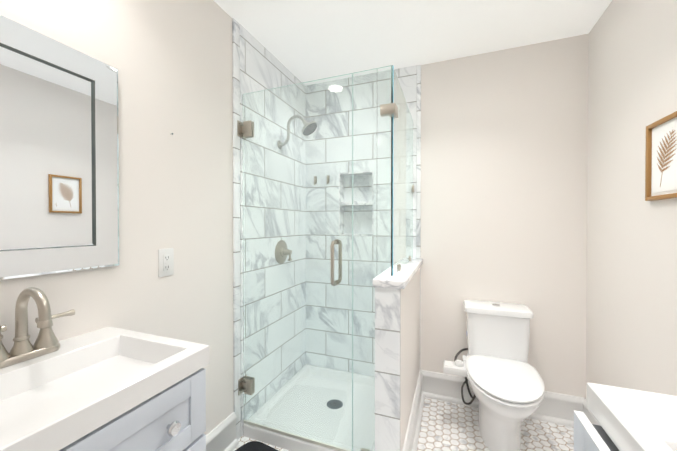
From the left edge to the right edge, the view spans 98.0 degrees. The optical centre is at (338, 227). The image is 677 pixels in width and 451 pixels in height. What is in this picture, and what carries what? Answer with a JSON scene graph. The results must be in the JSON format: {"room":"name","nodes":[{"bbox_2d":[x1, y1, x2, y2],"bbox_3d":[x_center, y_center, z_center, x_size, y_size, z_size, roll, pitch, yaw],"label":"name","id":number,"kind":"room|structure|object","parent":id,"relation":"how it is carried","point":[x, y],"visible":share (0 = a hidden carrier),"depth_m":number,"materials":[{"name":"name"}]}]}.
{"room":"bathroom","nodes":[
{"label":"bathroom","id":0,"kind":"room"},
{"bbox_2d":[0,0,233,434],"bbox_3d":[-0.892,0.029,1.118,0.120,2.440,3.310,0,1,21],"label":"wall","id":1,"kind":"structure","parent":0,"point":[170,61],"depth_m":1.28,"materials":[{"name":"white paint"}]},
{"bbox_2d":[0,15,118,279],"bbox_3d":[-0.932,-0.219,0.810,0.022,0.726,0.610,0,1,21],"label":"mirror","id":2,"kind":"object","parent":1,"relation":"attached to","point":[59,175],"visible":1,"depth_m":0.92,"materials":[{"name":"grey mirror"}]},
{"bbox_2d":[158,248,173,276],"bbox_3d":[-0.756,0.154,1.292,0.010,0.120,0.072,0,1,21],"label":"outlet","id":3,"kind":"object","parent":1,"relation":"attached to","point":[165,262],"visible":1,"depth_m":1.29,"materials":[{"name":"white plastic"}]},
{"bbox_2d":[206,412,238,450],"bbox_3d":[-0.979,1.164,0.679,0.040,0.178,2.170,0,1,21],"label":"baseboard","id":4,"kind":"structure","parent":1,"relation":"attached to","point":[221,436],"depth_m":1.61,"materials":[{"name":"white wood"}]},
{"bbox_2d":[232,18,301,439],"bbox_3d":[-0.444,0.021,2.102,0.012,2.440,0.888,0,1,21],"label":"wall tile","id":5,"kind":"structure","parent":1,"relation":"attached to","point":[257,65],"depth_m":1.74,"materials":[{"name":"stone"}]},
{"bbox_2d":[237,73,352,450],"bbox_3d":[-0.250,0.191,1.634,0.690,1.958,0.135,0,1,21],"label":"door glass","id":6,"kind":"object","parent":5,"relation":"attached to","point":[295,381],"visible":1,"depth_m":1.61,"materials":[{"name":"clear glass"}]},
{"bbox_2d":[375,268,419,450],"bbox_3d":[0.389,0.759,1.787,0.117,0.970,0.915,0,1,21],"label":"wall","id":7,"kind":"structure","parent":0,"point":[397,340],"depth_m":1.37,"materials":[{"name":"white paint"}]},
{"bbox_2d":[373,258,422,288],"bbox_3d":[0.392,0.255,1.773,0.148,0.038,0.930,0,1,21],"label":"ledge","id":8,"kind":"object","parent":7,"relation":"on","point":[403,277],"depth_m":1.40,"materials":[{"name":"stone"}]},
{"bbox_2d":[402,370,424,450],"bbox_3d":[0.464,1.155,1.767,0.040,0.178,0.905,0,1,21],"label":"baseboard","id":9,"kind":"structure","parent":7,"relation":"attached to","point":[412,433],"depth_m":1.75,"materials":[{"name":"white wood"}]},
{"bbox_2d":[233,397,573,450],"bbox_3d":[0.079,1.303,0.756,2.200,0.100,3.310,0,1,21],"label":"floor","id":10,"kind":"structure","parent":0,"point":[447,426],"depth_m":1.77,"materials":[{"name":"white tile"}]},
{"bbox_2d":[0,326,209,450],"bbox_3d":[-0.707,0.809,0.738,0.501,0.887,0.550,0,1,21],"label":"bathroom vanity","id":11,"kind":"object","parent":10,"relation":"on","point":[109,388],"visible":1,"depth_m":0.77,"materials":[{"name":"grey stone"}]},
{"bbox_2d":[0,287,74,368],"bbox_3d":[-0.832,0.263,0.797,0.155,0.203,0.240,0,1,21],"label":"faucet","id":12,"kind":"object","parent":11,"relation":"on","point":[23,349],"visible":1,"depth_m":0.80,"materials":[{"name":"silver metal"}]},
{"bbox_2d":[235,441,278,450],"bbox_3d":[-0.450,1.239,1.361,0.480,0.016,0.580,0,1,30],"label":"bath mat","id":13,"kind":"object","parent":10,"relation":"on","point":[254,446],"visible":1,"depth_m":1.64,"materials":[{"name":"grey fabric"}]},
{"bbox_2d":[243,423,336,450],"bbox_3d":[-0.040,1.206,1.991,0.826,0.072,0.823,0,1,21],"label":"shower curb","id":14,"kind":"object","parent":10,"relation":"on","point":[273,438],"visible":0.08,"depth_m":1.66,"materials":[{"name":"white stone"}]},
{"bbox_2d":[353,65,413,450],"bbox_3d":[0.319,0.191,1.841,0.219,1.960,0.830,0,1,21],"label":"glass","id":15,"kind":"object","parent":14,"relation":"on","point":[383,188],"visible":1,"depth_m":1.48,"materials":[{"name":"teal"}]},
{"bbox_2d":[443,300,544,450],"bbox_3d":[0.883,0.873,1.724,0.506,0.742,0.679,0,1,21],"label":"toilet","id":16,"kind":"object","parent":10,"relation":"on","point":[501,374],"visible":1,"depth_m":1.71,"materials":[{"name":"white ceramic"}]},
{"bbox_2d":[573,383,676,450],"bbox_3d":[0.626,0.814,0.205,0.544,0.887,0.900,0,1,21],"label":"bathroom vanity","id":17,"kind":"object","parent":10,"relation":"on","point":[631,419],"visible":1,"depth_m":0.60,"materials":[{"name":"grey stone"}]},
{"bbox_2d":[214,0,611,82],"bbox_3d":[0.079,-1.237,0.735,2.200,0.100,3.310,0,1,21],"label":"ceiling","id":18,"kind":"structure","parent":0,"point":[302,41],"depth_m":1.76,"materials":[{"name":"white paint"}]},
{"bbox_2d":[420,34,587,397],"bbox_3d":[0.650,0.020,2.235,1.960,2.440,0.120,0,1,21],"label":"wall","id":19,"kind":"structure","parent":0,"point":[504,146],"depth_m":1.97,"materials":[{"name":"white paint"}]},
{"bbox_2d":[377,65,420,282],"bbox_3d":[0.175,0.018,2.392,0.960,2.440,0.106,0,1,21],"label":"wall tile","id":20,"kind":"structure","parent":19,"relation":"attached to","point":[409,78],"depth_m":2.18,"materials":[{"name":"stone"}]},
{"bbox_2d":[421,370,583,426],"bbox_3d":[1.069,1.153,1.998,1.003,0.178,0.040,0,1,21],"label":"baseboard","id":21,"kind":"structure","parent":19,"relation":"attached to","point":[556,408],"depth_m":2.04,"materials":[{"name":"white wood"}]},
{"bbox_2d":[586,0,676,398],"bbox_3d":[1.050,0.036,0.373,0.120,2.440,3.310,0,1,21],"label":"wall","id":22,"kind":"structure","parent":0,"point":[631,320],"depth_m":1.39,"materials":[{"name":"white paint"}]},
{"bbox_2d":[583,398,599,425],"bbox_3d":[0.975,1.167,0.411,0.040,0.178,3.070,0,1,21],"label":"baseboard","id":23,"kind":"structure","parent":22,"relation":"attached to","point":[590,416],"depth_m":1.74,"materials":[{"name":"white"}]},
{"bbox_2d":[645,111,676,200],"bbox_3d":[1.270,-0.268,1.139,0.020,0.315,0.225,0,1,21],"label":"framed picture","id":24,"kind":"object","parent":22,"relation":"attached to","point":[661,163],"visible":1,"depth_m":1.16,"materials":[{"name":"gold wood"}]}
]}

